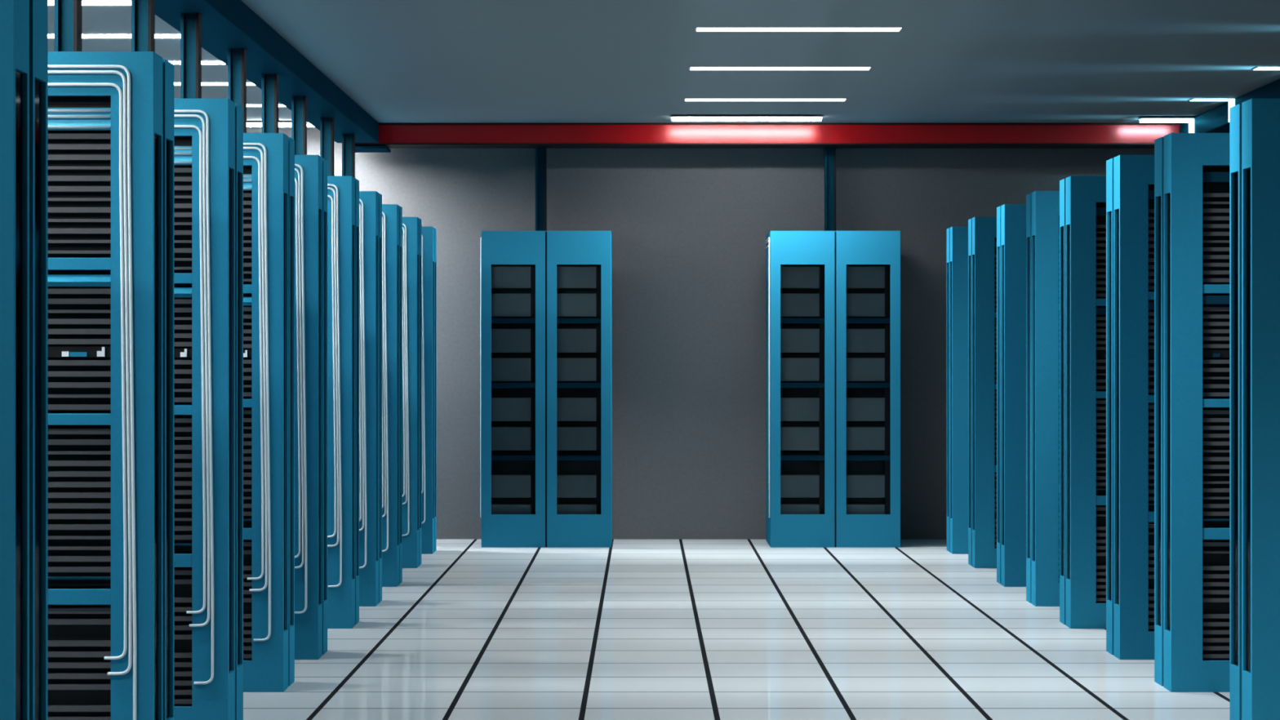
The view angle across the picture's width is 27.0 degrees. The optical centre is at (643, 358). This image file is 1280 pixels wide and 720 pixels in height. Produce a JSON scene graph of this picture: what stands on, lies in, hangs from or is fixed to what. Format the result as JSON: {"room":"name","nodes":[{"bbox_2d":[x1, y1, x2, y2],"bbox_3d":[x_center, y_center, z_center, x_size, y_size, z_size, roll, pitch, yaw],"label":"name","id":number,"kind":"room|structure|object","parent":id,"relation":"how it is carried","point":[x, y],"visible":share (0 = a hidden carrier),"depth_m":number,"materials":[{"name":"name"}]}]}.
{"room":"server room","nodes":[
{"label":"server room","id":0,"kind":"room"},
{"bbox_2d":[48,0,1279,128],"bbox_3d":[0.250,-1.718,9.090,10.100,0.100,20.780,0,0,0],"label":"ceiling","id":1,"kind":"structure","parent":0,"point":[398,60],"depth_m":14.77,"materials":[{"name":"grey paint"}]},
{"bbox_2d":[48,0,131,4],"bbox_3d":[-2.737,-1.665,12.470,1.081,0.006,0.148,0,0,0],"label":"recessed light","id":2,"kind":"object","parent":1,"relation":"in","point":[50,2],"visible":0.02,"depth_m":12.44,"materials":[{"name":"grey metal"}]},
{"bbox_2d":[48,33,180,38],"bbox_3d":[-2.737,-1.665,13.760,1.081,0.006,0.148,0,0,0],"label":"recessed light","id":3,"kind":"object","parent":1,"relation":"in","point":[50,35],"visible":0.29,"depth_m":13.73,"materials":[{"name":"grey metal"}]},
{"bbox_2d":[168,60,180,64],"bbox_3d":[-2.619,-1.665,14.962,0.066,0.006,0.165,0,0,0],"label":"recessed light","id":4,"kind":"object","parent":1,"relation":"in","point":[175,62],"depth_m":14.96,"materials":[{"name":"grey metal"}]},
{"bbox_2d":[173,81,180,85],"bbox_3d":[-2.818,-1.665,16.117,0.068,0.006,0.191,0,0,0],"label":"recessed light","id":5,"kind":"object","parent":1,"relation":"in","point":[175,83],"depth_m":16.11,"materials":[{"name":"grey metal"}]},
{"bbox_2d":[201,60,225,64],"bbox_3d":[-2.424,-1.665,14.962,0.131,0.006,0.165,0,0,0],"label":"recessed light","id":6,"kind":"object","parent":1,"relation":"in","point":[203,62],"depth_m":14.96,"materials":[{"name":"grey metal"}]},
{"bbox_2d":[201,81,227,85],"bbox_3d":[-2.591,-1.665,16.117,0.184,0.006,0.191,0,0,0],"label":"recessed light","id":7,"kind":"object","parent":1,"relation":"in","point":[213,83],"depth_m":16.11,"materials":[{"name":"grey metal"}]},
{"bbox_2d":[246,81,255,85],"bbox_3d":[-2.384,-1.665,16.117,0.052,0.006,0.191,0,0,0],"label":"ceiling light","id":8,"kind":"object","parent":1,"relation":"in","point":[248,83],"depth_m":16.17,"materials":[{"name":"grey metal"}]},
{"bbox_2d":[246,122,262,127],"bbox_3d":[-2.723,-1.652,18.664,0.150,0.032,0.326,0,0,0],"label":"recessed light","id":9,"kind":"object","parent":1,"relation":"in","point":[260,125],"depth_m":18.76,"materials":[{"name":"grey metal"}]},
{"bbox_2d":[246,103,285,106],"bbox_3d":[-2.737,-1.665,17.530,1.081,0.006,0.148,0,0,0],"label":"recessed light","id":10,"kind":"object","parent":1,"relation":"in","point":[247,104],"visible":0.02,"depth_m":17.52,"materials":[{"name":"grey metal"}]},
{"bbox_2d":[155,0,390,152],"bbox_3d":[-1.992,-1.576,10.600,0.345,0.184,17.200,0,0,0],"label":"ceiling beam","id":11,"kind":"structure","parent":1,"relation":"attached to","point":[225,24],"depth_m":13.89,"materials":[{"name":"blue metal"}]},
{"bbox_2d":[278,122,291,127],"bbox_3d":[-2.509,-1.652,18.664,0.130,0.032,0.326,0,0,0],"label":"recessed light","id":12,"kind":"object","parent":1,"relation":"in","point":[280,124],"depth_m":18.76,"materials":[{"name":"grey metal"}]},
{"bbox_2d":[246,124,312,125],"bbox_3d":[-2.737,-1.644,18.750,1.065,0.004,0.132,0,0,0],"label":"diffuser","id":13,"kind":"object","parent":12,"relation":"attached to","point":[246,124],"depth_m":18.76,"materials":[{"name":"white plastic"}]},
{"bbox_2d":[246,125,314,127],"bbox_3d":[-2.737,-1.645,18.822,1.065,0.017,0.012,0,0,0],"label":"diffuser","id":14,"kind":"object","parent":12,"relation":"attached to","point":[246,126],"depth_m":18.83,"materials":[{"name":"white plastic"}]},
{"bbox_2d":[306,122,314,127],"bbox_3d":[-2.347,-1.652,18.664,0.051,0.032,0.326,0,0,0],"label":"ceiling light","id":15,"kind":"object","parent":1,"relation":"in","point":[308,125],"depth_m":18.76,"materials":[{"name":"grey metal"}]},
{"bbox_2d":[671,115,823,120],"bbox_3d":[0.710,-1.652,18.286,1.044,0.032,0.160,0,0,0],"label":"recessed light","id":16,"kind":"object","parent":1,"relation":"in","point":[688,117],"visible":1,"depth_m":18.25,"materials":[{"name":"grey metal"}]},
{"bbox_2d":[671,120,821,120],"bbox_3d":[0.710,-1.645,18.352,1.028,0.017,0.012,0,0,0],"label":"diffuser","id":17,"kind":"object","parent":16,"relation":"attached to","point":[672,120],"depth_m":18.35,"materials":[{"name":"white plastic"}]},
{"bbox_2d":[671,117,822,119],"bbox_3d":[0.710,-1.644,18.280,1.028,0.004,0.132,0,0,0],"label":"diffuser","id":18,"kind":"object","parent":16,"relation":"attached to","point":[673,118],"depth_m":18.25,"materials":[{"name":"white plastic"}]},
{"bbox_2d":[684,97,847,101],"bbox_3d":[0.784,-1.665,17.150,1.044,0.006,0.148,0,0,0],"label":"recessed light","id":19,"kind":"object","parent":1,"relation":"in","point":[685,99],"visible":1,"depth_m":17.11,"materials":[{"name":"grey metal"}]},
{"bbox_2d":[355,122,1179,148],"bbox_3d":[0.975,-1.591,19.030,6.150,0.154,0.340,0,0,0],"label":"ceiling beam","id":20,"kind":"structure","parent":1,"relation":"attached to","point":[391,135],"depth_m":18.87,"materials":[{"name":"red metal"}]},
{"bbox_2d":[688,66,871,70],"bbox_3d":[0.784,-1.665,15.300,1.044,0.006,0.148,0,0,0],"label":"recessed light","id":21,"kind":"object","parent":1,"relation":"in","point":[690,68],"visible":1,"depth_m":15.28,"materials":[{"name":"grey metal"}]},
{"bbox_2d":[694,26,902,31],"bbox_3d":[0.784,-1.665,13.480,1.044,0.006,0.148,0,0,0],"label":"recessed light","id":22,"kind":"object","parent":1,"relation":"in","point":[697,28],"visible":1,"depth_m":13.46,"materials":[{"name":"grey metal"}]},
{"bbox_2d":[1138,116,1195,133],"bbox_3d":[3.615,-1.598,18.406,0.365,0.140,0.160,0,0,0],"label":"ceiling light","id":23,"kind":"object","parent":1,"relation":"attached to","point":[1157,119],"visible":0.94,"depth_m":18.38,"materials":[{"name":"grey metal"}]},
{"bbox_2d":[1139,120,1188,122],"bbox_3d":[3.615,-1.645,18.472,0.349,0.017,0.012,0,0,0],"label":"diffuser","id":24,"kind":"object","parent":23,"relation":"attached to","point":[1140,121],"depth_m":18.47,"materials":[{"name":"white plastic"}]},
{"bbox_2d":[1140,119,1194,121],"bbox_3d":[3.615,-1.644,18.400,0.349,0.004,0.132,0,0,0],"label":"diffuser","id":25,"kind":"object","parent":23,"relation":"attached to","point":[1141,120],"depth_m":18.38,"materials":[{"name":"white plastic"}]},
{"bbox_2d":[1188,120,1194,133],"bbox_3d":[3.783,-1.585,18.400,0.012,0.114,0.132,0,0,0],"label":"diffuser","id":26,"kind":"object","parent":23,"relation":"attached to","point":[1191,122],"depth_m":18.38,"materials":[{"name":"white plastic"}]},
{"bbox_2d":[1188,97,1235,121],"bbox_3d":[3.659,-1.598,17.150,0.277,0.140,0.148,0,0,0],"label":"ceiling light","id":27,"kind":"object","parent":1,"relation":"attached to","point":[1231,100],"visible":0.83,"depth_m":17.12,"materials":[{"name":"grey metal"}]},
{"bbox_2d":[1190,98,1235,101],"bbox_3d":[3.659,-1.664,17.150,0.261,0.004,0.132,0,0,0],"label":"diffuser","id":28,"kind":"object","parent":27,"relation":"attached to","point":[1192,100],"depth_m":17.13,"materials":[{"name":"white plastic"}]},
{"bbox_2d":[1228,99,1235,121],"bbox_3d":[3.783,-1.595,17.150,0.012,0.134,0.132,0,0,0],"label":"diffuser","id":29,"kind":"object","parent":27,"relation":"attached to","point":[1231,102],"depth_m":17.13,"materials":[{"name":"white plastic"}]},
{"bbox_2d":[1179,79,1279,133],"bbox_3d":[3.940,-1.596,10.425,0.300,0.144,16.850,0,0,0],"label":"ceiling beam","id":30,"kind":"structure","parent":1,"relation":"attached to","point":[1215,120],"depth_m":17.53,"materials":[{"name":"blue metal"}]},
{"bbox_2d":[1251,66,1279,70],"bbox_3d":[3.652,-1.598,15.300,0.290,0.140,0.148,0,0,0],"label":"ceiling light","id":31,"kind":"object","parent":1,"relation":"attached to","point":[1255,68],"visible":1,"depth_m":15.30,"materials":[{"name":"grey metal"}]},
{"bbox_2d":[246,128,1154,539],"bbox_3d":[0.250,-0.178,19.430,10.100,2.980,0.100,0,0,0],"label":"wall","id":32,"kind":"structure","parent":0,"point":[689,228],"depth_m":19.38,"materials":[{"name":"grey paint"}]},
{"bbox_2d":[243,539,1229,719],"bbox_3d":[0.250,1.362,9.090,10.100,0.100,20.780,0,0,0],"label":"floor","id":33,"kind":"structure","parent":0,"point":[629,629],"depth_m":12.24,"materials":[{"name":"tile"}]},
{"bbox_2d":[0,0,48,719],"bbox_3d":[-1.867,0.212,6.167,0.900,2.200,0.356,0,0,0],"label":"rack","id":34,"kind":"object","parent":33,"relation":"on","point":[24,24],"visible":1,"depth_m":6.13,"materials":[{"name":"blue"}]},
{"bbox_2d":[48,51,173,719],"bbox_3d":[-1.867,0.212,7.877,0.900,2.200,0.356,0,0,0],"label":"rack","id":35,"kind":"object","parent":33,"relation":"on","point":[111,113],"visible":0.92,"depth_m":7.73,"materials":[{"name":"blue metal"}]},
{"bbox_2d":[53,0,81,51],"bbox_3d":[-2.000,-1.206,9.273,0.080,0.636,0.080,0,0,0],"label":"support post","id":36,"kind":"object","parent":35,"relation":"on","point":[67,13],"visible":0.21,"depth_m":9.27,"materials":[{"name":"blue metal"}]},
{"bbox_2d":[69,351,87,356],"bbox_3d":[-1.638,-0.013,7.732,0.050,0.013,0.008,0,0,0],"label":"indicator light","id":37,"kind":"object","parent":35,"relation":"attached to","point":[71,353],"depth_m":7.73,"materials":[{"name":"blue plastic"}]},
{"bbox_2d":[131,0,155,52],"bbox_3d":[-2.000,-1.206,10.662,0.080,0.636,0.080,0,0,0],"label":"support post","id":38,"kind":"object","parent":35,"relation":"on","point":[143,11],"visible":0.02,"depth_m":10.65,"materials":[{"name":"blue metal"}]},
{"bbox_2d":[173,98,243,719],"bbox_3d":[-1.867,0.212,9.267,0.900,2.200,0.356,0,0,0],"label":"rack","id":39,"kind":"object","parent":33,"relation":"on","point":[208,133],"visible":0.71,"depth_m":9.10,"materials":[{"name":"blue metal"}]},
{"bbox_2d":[180,13,201,98],"bbox_3d":[-2.000,-1.206,11.793,0.080,0.636,0.080,0,0,0],"label":"support post","id":40,"kind":"object","parent":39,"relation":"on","point":[190,24],"visible":0.58,"depth_m":11.78,"materials":[{"name":"blue metal"}]},
{"bbox_2d":[243,133,294,692],"bbox_3d":[-1.867,0.212,10.657,0.900,2.200,0.356,0,0,0],"label":"rack","id":41,"kind":"object","parent":33,"relation":"on","point":[268,158],"visible":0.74,"depth_m":10.49,"materials":[{"name":"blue metal"}]},
{"bbox_2d":[227,48,246,133],"bbox_3d":[-2.000,-1.206,13.133,0.080,0.636,0.080,0,0,0],"label":"support post","id":42,"kind":"object","parent":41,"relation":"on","point":[237,58],"visible":0.39,"depth_m":13.12,"materials":[{"name":"blue metal"}]},
{"bbox_2d":[262,73,278,133],"bbox_3d":[-2.000,-1.206,14.293,0.080,0.636,0.080,0,0,0],"label":"support post","id":43,"kind":"object","parent":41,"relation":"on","point":[269,82],"visible":0.48,"depth_m":14.28,"materials":[{"name":"blue metal"}]},
{"bbox_2d":[294,155,327,659],"bbox_3d":[-1.867,0.212,11.787,0.900,2.200,0.356,0,0,0],"label":"rack","id":44,"kind":"object","parent":33,"relation":"on","point":[310,171],"visible":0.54,"depth_m":11.62,"materials":[{"name":"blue metal"}]},
{"bbox_2d":[291,95,306,155],"bbox_3d":[-2.000,-1.206,15.502,0.080,0.636,0.080,0,0,0],"label":"support post","id":45,"kind":"object","parent":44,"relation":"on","point":[299,104],"visible":0.53,"depth_m":15.49,"materials":[{"name":"blue metal"}]},
{"bbox_2d":[327,176,359,628],"bbox_3d":[-1.867,0.212,13.127,0.900,2.200,0.356,0,0,0],"label":"rack","id":46,"kind":"object","parent":33,"relation":"on","point":[343,192],"visible":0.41,"depth_m":12.96,"materials":[{"name":"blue metal"}]},
{"bbox_2d":[320,117,333,176],"bbox_3d":[-2.000,-1.206,16.872,0.080,0.636,0.080,0,0,0],"label":"support post","id":47,"kind":"object","parent":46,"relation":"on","point":[326,124],"visible":0.56,"depth_m":16.86,"materials":[{"name":"blue metal"}]},
{"bbox_2d":[342,133,355,177],"bbox_3d":[-2.000,-1.206,18.093,0.080,0.636,0.080,0,0,0],"label":"support post","id":48,"kind":"object","parent":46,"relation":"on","point":[348,140],"visible":0.43,"depth_m":18.08,"materials":[{"name":"blue metal"}]},
{"bbox_2d":[359,191,382,606],"bbox_3d":[-1.867,0.212,14.287,0.900,2.200,0.356,0,0,0],"label":"rack","id":49,"kind":"object","parent":33,"relation":"on","point":[370,202],"visible":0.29,"depth_m":14.12,"materials":[{"name":"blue metal"}]},
{"bbox_2d":[382,204,402,586],"bbox_3d":[-1.867,0.212,15.497,0.900,2.200,0.356,0,0,0],"label":"rack","id":50,"kind":"object","parent":33,"relation":"on","point":[392,214],"visible":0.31,"depth_m":15.33,"materials":[{"name":"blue metal"}]},
{"bbox_2d":[402,217,422,568],"bbox_3d":[-1.867,0.212,16.867,0.900,2.200,0.356,0,0,0],"label":"rack","id":51,"kind":"object","parent":33,"relation":"on","point":[411,226],"visible":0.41,"depth_m":16.70,"materials":[{"name":"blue metal"}]},
{"bbox_2d":[422,226,436,554],"bbox_3d":[-1.867,0.212,18.087,0.900,2.200,0.356,0,0,0],"label":"rack","id":52,"kind":"object","parent":33,"relation":"on","point":[428,233],"visible":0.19,"depth_m":17.92,"materials":[{"name":"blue metal"}]},
{"bbox_2d":[480,231,612,547],"bbox_3d":[-0.680,0.212,18.870,0.911,2.200,0.700,0,0,0],"label":"tall cabinet","id":53,"kind":"object","parent":33,"relation":"on","point":[546,296],"visible":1,"depth_m":18.57,"materials":[{"name":"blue metal"}]},
{"bbox_2d":[491,454,535,460],"bbox_3d":[-0.903,0.691,18.595,0.344,0.037,0.090,0,0,0],"label":"shelf","id":54,"kind":"object","parent":53,"relation":"attached to","point":[494,457],"depth_m":18.55,"materials":[{"name":"blue metal"}]},
{"bbox_2d":[491,382,535,387],"bbox_3d":[-0.903,0.185,18.595,0.344,0.037,0.090,0,0,0],"label":"shelf","id":55,"kind":"object","parent":53,"relation":"attached to","point":[493,384],"depth_m":18.55,"materials":[{"name":"blue metal"}]},
{"bbox_2d":[491,318,535,323],"bbox_3d":[-0.903,-0.264,18.595,0.344,0.038,0.090,0,0,0],"label":"shelf","id":56,"kind":"object","parent":53,"relation":"attached to","point":[493,320],"depth_m":18.55,"materials":[{"name":"blue metal"}]},
{"bbox_2d":[535,146,546,231],"bbox_3d":[-0.734,-1.201,19.130,0.080,0.626,0.080,0,0,0],"label":"support post","id":57,"kind":"object","parent":53,"relation":"on","point":[540,153],"visible":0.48,"depth_m":19.12,"materials":[{"name":"blue metal"}]},
{"bbox_2d":[556,454,600,460],"bbox_3d":[-0.447,0.691,18.595,0.344,0.037,0.090,0,0,0],"label":"shelf","id":58,"kind":"object","parent":53,"relation":"attached to","point":[559,457],"depth_m":18.55,"materials":[{"name":"blue metal"}]},
{"bbox_2d":[556,382,600,387],"bbox_3d":[-0.447,0.185,18.595,0.344,0.037,0.090,0,0,0],"label":"shelf","id":59,"kind":"object","parent":53,"relation":"attached to","point":[558,384],"depth_m":18.55,"materials":[{"name":"blue metal"}]},
{"bbox_2d":[556,318,600,323],"bbox_3d":[-0.447,-0.264,18.595,0.344,0.038,0.090,0,0,0],"label":"shelf","id":60,"kind":"object","parent":53,"relation":"attached to","point":[558,320],"depth_m":18.55,"materials":[{"name":"blue metal"}]},
{"bbox_2d":[765,231,900,547],"bbox_3d":[1.329,0.212,18.870,0.911,2.200,0.700,0,0,0],"label":"tall cabinet","id":61,"kind":"object","parent":33,"relation":"on","point":[833,298],"visible":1,"depth_m":18.57,"materials":[{"name":"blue metal"}]},
{"bbox_2d":[780,454,824,460],"bbox_3d":[1.107,0.691,18.595,0.344,0.037,0.090,0,0,0],"label":"shelf","id":62,"kind":"object","parent":61,"relation":"attached to","point":[783,457],"depth_m":18.55,"materials":[{"name":"blue metal"}]},
{"bbox_2d":[780,382,824,387],"bbox_3d":[1.107,0.185,18.595,0.344,0.037,0.090,0,0,0],"label":"shelf","id":63,"kind":"object","parent":61,"relation":"attached to","point":[782,384],"depth_m":18.55,"materials":[{"name":"blue metal"}]},
{"bbox_2d":[780,318,824,323],"bbox_3d":[1.107,-0.264,18.595,0.344,0.038,0.090,0,0,0],"label":"shelf","id":64,"kind":"object","parent":61,"relation":"attached to","point":[782,320],"depth_m":18.55,"materials":[{"name":"blue metal"}]},
{"bbox_2d":[824,146,835,231],"bbox_3d":[1.341,-1.201,19.130,0.080,0.626,0.080,0,0,0],"label":"support post","id":65,"kind":"object","parent":61,"relation":"on","point":[829,153],"visible":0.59,"depth_m":19.12,"materials":[{"name":"blue metal"}]},
{"bbox_2d":[846,454,890,460],"bbox_3d":[1.563,0.691,18.595,0.344,0.037,0.090,0,0,0],"label":"shelf","id":66,"kind":"object","parent":61,"relation":"attached to","point":[849,457],"depth_m":18.55,"materials":[{"name":"blue metal"}]},
{"bbox_2d":[846,382,890,387],"bbox_3d":[1.563,0.185,18.595,0.344,0.037,0.090,0,0,0],"label":"shelf","id":67,"kind":"object","parent":61,"relation":"attached to","point":[848,384],"depth_m":18.55,"materials":[{"name":"blue metal"}]},
{"bbox_2d":[846,318,890,323],"bbox_3d":[1.563,-0.264,18.595,0.344,0.038,0.090,0,0,0],"label":"shelf","id":68,"kind":"object","parent":61,"relation":"attached to","point":[848,320],"depth_m":18.55,"materials":[{"name":"blue metal"}]},
{"bbox_2d":[946,226,968,554],"bbox_3d":[2.527,0.212,18.093,0.900,2.200,0.345,0,0,0],"label":"rack","id":69,"kind":"object","parent":33,"relation":"on","point":[957,236],"visible":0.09,"depth_m":17.92,"materials":[{"name":"blue metal"}]},
{"bbox_2d":[968,217,996,568],"bbox_3d":[2.527,0.212,16.872,0.900,2.200,0.345,0,0,0],"label":"rack","id":70,"kind":"object","parent":33,"relation":"on","point":[982,231],"visible":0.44,"depth_m":16.70,"materials":[{"name":"blue metal"}]},
{"bbox_2d":[996,204,1026,586],"bbox_3d":[2.527,0.212,15.502,0.900,2.200,0.345,0,0,0],"label":"rack","id":71,"kind":"object","parent":33,"relation":"on","point":[1011,218],"visible":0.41,"depth_m":15.33,"materials":[{"name":"blue metal"}]},
{"bbox_2d":[1026,191,1059,606],"bbox_3d":[2.527,0.212,14.293,0.900,2.200,0.345,0,0,0],"label":"rack","id":72,"kind":"object","parent":33,"relation":"on","point":[1042,207],"visible":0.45,"depth_m":14.12,"materials":[{"name":"blue metal"}]},
{"bbox_2d":[1059,176,1106,628],"bbox_3d":[2.527,0.212,13.133,0.900,2.200,0.345,0,0,0],"label":"rack","id":73,"kind":"object","parent":33,"relation":"on","point":[1082,199],"visible":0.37,"depth_m":12.96,"materials":[{"name":"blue metal"}]},
{"bbox_2d":[1106,155,1154,659],"bbox_3d":[2.527,0.212,11.793,0.900,2.200,0.345,0,0,0],"label":"rack","id":74,"kind":"object","parent":33,"relation":"on","point":[1130,179],"visible":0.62,"depth_m":11.62,"materials":[{"name":"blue metal"}]},
{"bbox_2d":[1154,133,1229,692],"bbox_3d":[2.527,0.212,10.662,0.900,2.200,0.345,0,0,0],"label":"rack","id":75,"kind":"object","parent":33,"relation":"on","point":[1192,170],"visible":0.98,"depth_m":10.50,"materials":[{"name":"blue metal"}]},
{"bbox_2d":[1213,353,1220,357],"bbox_3d":[2.259,-0.013,10.512,0.028,0.015,0.007,0,0,0],"label":"socket","id":76,"kind":"object","parent":75,"relation":"attached to","point":[1215,355],"depth_m":10.51,"materials":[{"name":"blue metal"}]},
{"bbox_2d":[1229,98,1279,719],"bbox_3d":[2.527,0.212,9.273,0.900,2.200,0.345,0,0,0],"label":"rack","id":77,"kind":"object","parent":33,"relation":"on","point":[1254,123],"visible":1,"depth_m":9.10,"materials":[{"name":"blue metal"}]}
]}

